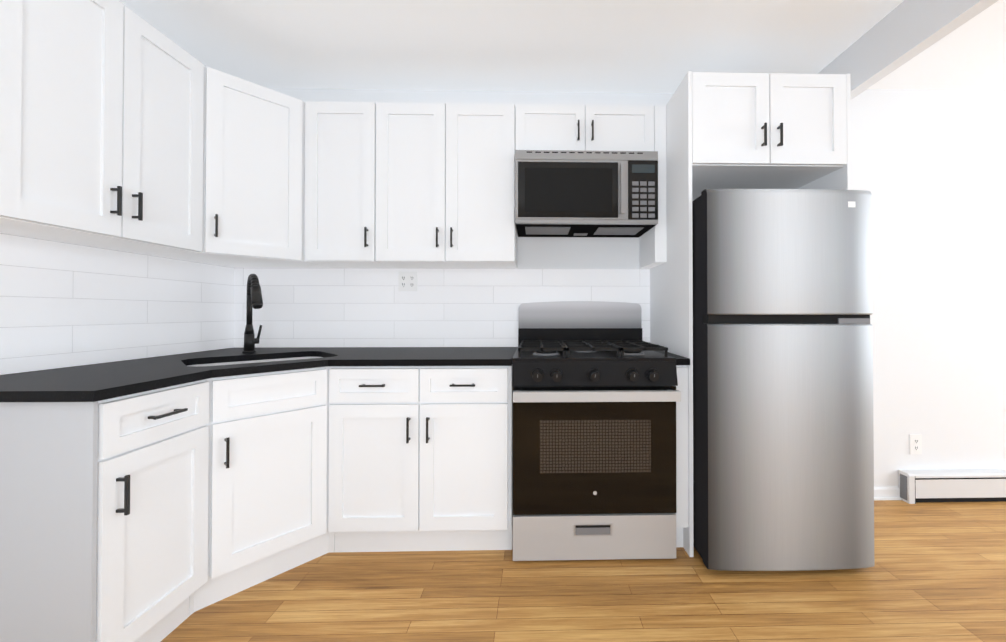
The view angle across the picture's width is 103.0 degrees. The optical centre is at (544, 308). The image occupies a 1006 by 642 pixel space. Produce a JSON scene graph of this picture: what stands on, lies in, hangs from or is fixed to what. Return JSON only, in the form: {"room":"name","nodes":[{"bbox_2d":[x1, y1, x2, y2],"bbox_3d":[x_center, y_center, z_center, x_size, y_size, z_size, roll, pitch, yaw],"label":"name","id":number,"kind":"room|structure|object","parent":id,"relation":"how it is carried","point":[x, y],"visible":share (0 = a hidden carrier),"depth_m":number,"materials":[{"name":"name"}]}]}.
{"room":"kitchen","nodes":[
{"label":"kitchen","id":0,"kind":"room"},
{"bbox_2d":[2,0,233,374],"bbox_3d":[-1.939,-0.209,-0.163,0.200,2.700,5.200,0,-1,-1],"label":"wall","id":1,"kind":"structure","parent":0,"point":[204,66],"depth_m":1.90,"materials":[{"name":"white paint"}]},
{"bbox_2d":[0,0,203,252],"bbox_3d":[-1.699,-0.692,1.468,0.356,0.864,0.719,0,-1,-1],"label":"upper cabinet","id":2,"kind":"object","parent":1,"relation":"attached to","point":[101,123],"visible":1,"depth_m":1.40,"materials":[{"name":"white wood"}]},
{"bbox_2d":[0,233,235,374],"bbox_3d":[-1.883,-0.014,1.753,0.006,0.488,1.350,0,-1,-1],"label":"backsplash","id":3,"kind":"structure","parent":1,"relation":"attached to","point":[63,304],"depth_m":1.69,"materials":[{"name":"tile"}]},
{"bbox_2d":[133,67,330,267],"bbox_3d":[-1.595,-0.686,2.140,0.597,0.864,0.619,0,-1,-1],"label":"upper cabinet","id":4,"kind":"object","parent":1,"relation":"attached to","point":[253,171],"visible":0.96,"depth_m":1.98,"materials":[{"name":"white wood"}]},
{"bbox_2d":[119,0,1005,93],"bbox_3d":[1.657,-1.482,0.037,7.400,0.200,5.400,0,-1,-1],"label":"ceiling","id":5,"kind":"structure","parent":0,"point":[630,46],"depth_m":2.04,"materials":[{"name":"white paint"}]},
{"bbox_2d":[818,0,998,98],"bbox_3d":[1.668,-1.263,-0.005,0.065,0.240,4.919,0,-1,-1],"label":"ceiling beam","id":6,"kind":"structure","parent":5,"relation":"attached to","point":[902,33],"depth_m":1.79,"materials":[{"name":"white paint"}]},
{"bbox_2d":[161,500,1005,641],"bbox_3d":[1.657,1.173,0.013,7.400,0.060,5.400,0,-1,-1],"label":"floor","id":7,"kind":"structure","parent":0,"point":[936,572],"depth_m":1.59,"materials":[{"name":"brown wood"}]},
{"bbox_2d":[0,379,208,641],"bbox_3d":[-1.548,0.707,1.296,0.650,0.895,0.394,0,-1,-1],"label":"base cabinet","id":8,"kind":"object","parent":7,"relation":"on","point":[103,520],"visible":0.94,"depth_m":1.13,"materials":[{"name":"white wood"}]},
{"bbox_2d":[189,366,334,615],"bbox_3d":[-1.444,0.713,1.969,0.891,0.895,0.943,0,-1,-1],"label":"base cabinet","id":9,"kind":"object","parent":7,"relation":"on","point":[268,491],"visible":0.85,"depth_m":1.65,"materials":[{"name":"white wood"}]},
{"bbox_2d":[0,359,219,401],"bbox_3d":[-1.463,0.243,1.341,0.270,0.030,0.510,0,-1,-1],"label":"countertop","id":10,"kind":"structure","parent":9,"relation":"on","point":[95,382],"depth_m":1.21,"materials":[{"name":"black stone"}]},
{"bbox_2d":[188,357,322,366],"bbox_3d":[-1.335,0.379,1.893,0.446,0.230,0.606,0,-1,44],"label":"sink basin","id":11,"kind":"object","parent":10,"relation":"in","point":[252,361],"visible":0.08,"depth_m":2.03,"materials":[{"name":"silver metal"}]},
{"bbox_2d":[0,355,223,386],"bbox_3d":[-1.647,0.244,1.471,0.450,0.030,0.780,0,-1,-1],"label":"countertop","id":12,"kind":"structure","parent":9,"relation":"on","point":[22,379],"depth_m":1.50,"materials":[{"name":"black stone"}]},
{"bbox_2d":[175,347,299,354],"bbox_3d":[-1.604,0.249,2.027,0.561,0.030,0.270,0,-1,-1],"label":"countertop","id":13,"kind":"structure","parent":9,"relation":"on","point":[228,351],"depth_m":2.19,"materials":[{"name":"black stone"}]},
{"bbox_2d":[224,347,517,370],"bbox_3d":[-1.023,0.250,2.118,1.727,0.030,0.662,0,-1,-1],"label":"countertop","id":14,"kind":"structure","parent":9,"relation":"on","point":[332,356],"depth_m":1.94,"materials":[{"name":"black stone"}]},
{"bbox_2d":[242,274,262,352],"bbox_3d":[-1.502,0.026,2.056,0.208,0.416,0.231,0,-1,-1],"label":"faucet","id":15,"kind":"object","parent":14,"relation":"on","point":[254,297],"visible":1,"depth_m":2.10,"materials":[{"name":"black metal"}]},
{"bbox_2d":[656,351,689,364],"bbox_3d":[0.635,0.250,2.168,0.065,0.030,0.642,0,-1,-1],"label":"countertop","id":16,"kind":"structure","parent":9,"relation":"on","point":[680,360],"depth_m":1.85,"materials":[{"name":"black stone"}]},
{"bbox_2d":[328,366,512,551],"bbox_3d":[-0.583,0.714,2.131,0.844,0.895,0.660,0,-1,-1],"label":"base cabinet","id":17,"kind":"object","parent":7,"relation":"on","point":[420,458],"visible":0.98,"depth_m":1.84,"materials":[{"name":"white wood"}]},
{"bbox_2d":[512,301,680,560],"bbox_3d":[0.223,0.557,2.102,0.756,1.210,0.705,0,-1,-1],"label":"range","id":18,"kind":"object","parent":7,"relation":"on","point":[596,395],"visible":1,"depth_m":1.82,"materials":[{"name":"black metal"}]},
{"bbox_2d":[675,365,687,546],"bbox_3d":[0.635,0.715,2.177,0.064,0.895,0.628,0,-1,-1],"label":"cabinet filler","id":19,"kind":"object","parent":7,"relation":"on","point":[681,513],"visible":0.33,"depth_m":1.86,"materials":[{"name":"white wood"}]},
{"bbox_2d":[650,71,850,556],"bbox_3d":[1.060,0.022,2.176,0.781,2.280,0.664,0,-1,-1],"label":"cabinet","id":20,"kind":"object","parent":7,"relation":"on","point":[724,130],"visible":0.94,"depth_m":1.90,"materials":[{"name":"white wood"}]},
{"bbox_2d":[692,189,873,570],"bbox_3d":[1.062,0.320,2.091,0.730,1.684,0.762,0,-1,-1],"label":"refrigerator","id":21,"kind":"object","parent":7,"relation":"on","point":[783,455],"visible":1,"depth_m":1.72,"materials":[{"name":"metal"}]},
{"bbox_2d":[234,88,1005,486],"bbox_3d":[1.594,-0.184,2.585,7.400,2.700,0.280,0,-1,-1],"label":"wall","id":22,"kind":"structure","parent":0,"point":[928,168],"depth_m":2.47,"materials":[{"name":"white paint"}]},
{"bbox_2d":[304,101,393,267],"bbox_3d":[-1.109,-0.685,2.283,0.385,0.864,0.356,0,-1,-1],"label":"upper cabinet","id":23,"kind":"object","parent":22,"relation":"attached to","point":[340,192],"visible":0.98,"depth_m":2.15,"materials":[{"name":"white wood"}]},
{"bbox_2d":[236,268,649,346],"bbox_3d":[-0.621,-0.007,2.466,2.564,0.488,0.006,0,-1,-1],"label":"backsplash","id":24,"kind":"structure","parent":22,"relation":"attached to","point":[302,307],"depth_m":2.46,"materials":[{"name":"tile"}]},
{"bbox_2d":[398,272,416,290],"bbox_3d":[-0.843,-0.168,2.454,0.114,0.120,0.008,0,-1,-1],"label":"outlet","id":25,"kind":"object","parent":24,"relation":"attached to","point":[407,281],"visible":1,"depth_m":2.45,"materials":[{"name":"white plastic"}]},
{"bbox_2d":[376,102,516,267],"bbox_3d":[-0.540,-0.684,2.297,0.750,0.864,0.356,0,-1,-1],"label":"upper cabinet","id":26,"kind":"object","parent":22,"relation":"attached to","point":[445,185],"visible":0.98,"depth_m":2.16,"materials":[{"name":"white wood"}]},
{"bbox_2d":[515,104,653,150],"bbox_3d":[0.217,-0.977,2.319,0.761,0.280,0.356,0,-1,-1],"label":"upper cabinet","id":27,"kind":"object","parent":22,"relation":"attached to","point":[585,127],"visible":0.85,"depth_m":2.18,"materials":[{"name":"white wood"}]},
{"bbox_2d":[515,150,657,236],"bbox_3d":[0.219,-0.639,2.274,0.756,0.387,0.437,0,-1,-1],"label":"microwave","id":28,"kind":"object","parent":27,"relation":"attached to","point":[565,193],"visible":1,"depth_m":2.10,"materials":[{"name":"silver metal"}]},
{"bbox_2d":[639,105,666,268],"bbox_3d":[0.631,-0.684,2.342,0.064,0.864,0.324,0,-1,-1],"label":"cabinet filler","id":29,"kind":"object","parent":22,"relation":"attached to","point":[652,247],"visible":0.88,"depth_m":2.18,"materials":[{"name":"white wood"}]},
{"bbox_2d":[874,487,901,499],"bbox_3d":[1.815,1.129,2.425,0.710,0.070,0.026,0,-1,-1],"label":"baseboard","id":30,"kind":"structure","parent":22,"relation":"attached to","point":[886,493],"depth_m":2.43,"materials":[{"name":"white"}]},
{"bbox_2d":[909,434,921,453],"bbox_3d":[2.283,0.835,2.448,0.072,0.120,0.008,0,-1,-1],"label":"outlet","id":31,"kind":"object","parent":22,"relation":"attached to","point":[915,441],"visible":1,"depth_m":2.45,"materials":[{"name":"white plastic"}]},
{"bbox_2d":[898,469,1005,503],"bbox_3d":[3.610,1.077,2.445,2.876,0.176,0.074,0,-1,-1],"label":"baseboard heater","id":32,"kind":"object","parent":22,"relation":"attached to","point":[974,485],"visible":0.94,"depth_m":2.39,"materials":[{"name":"white metal"}]}
]}

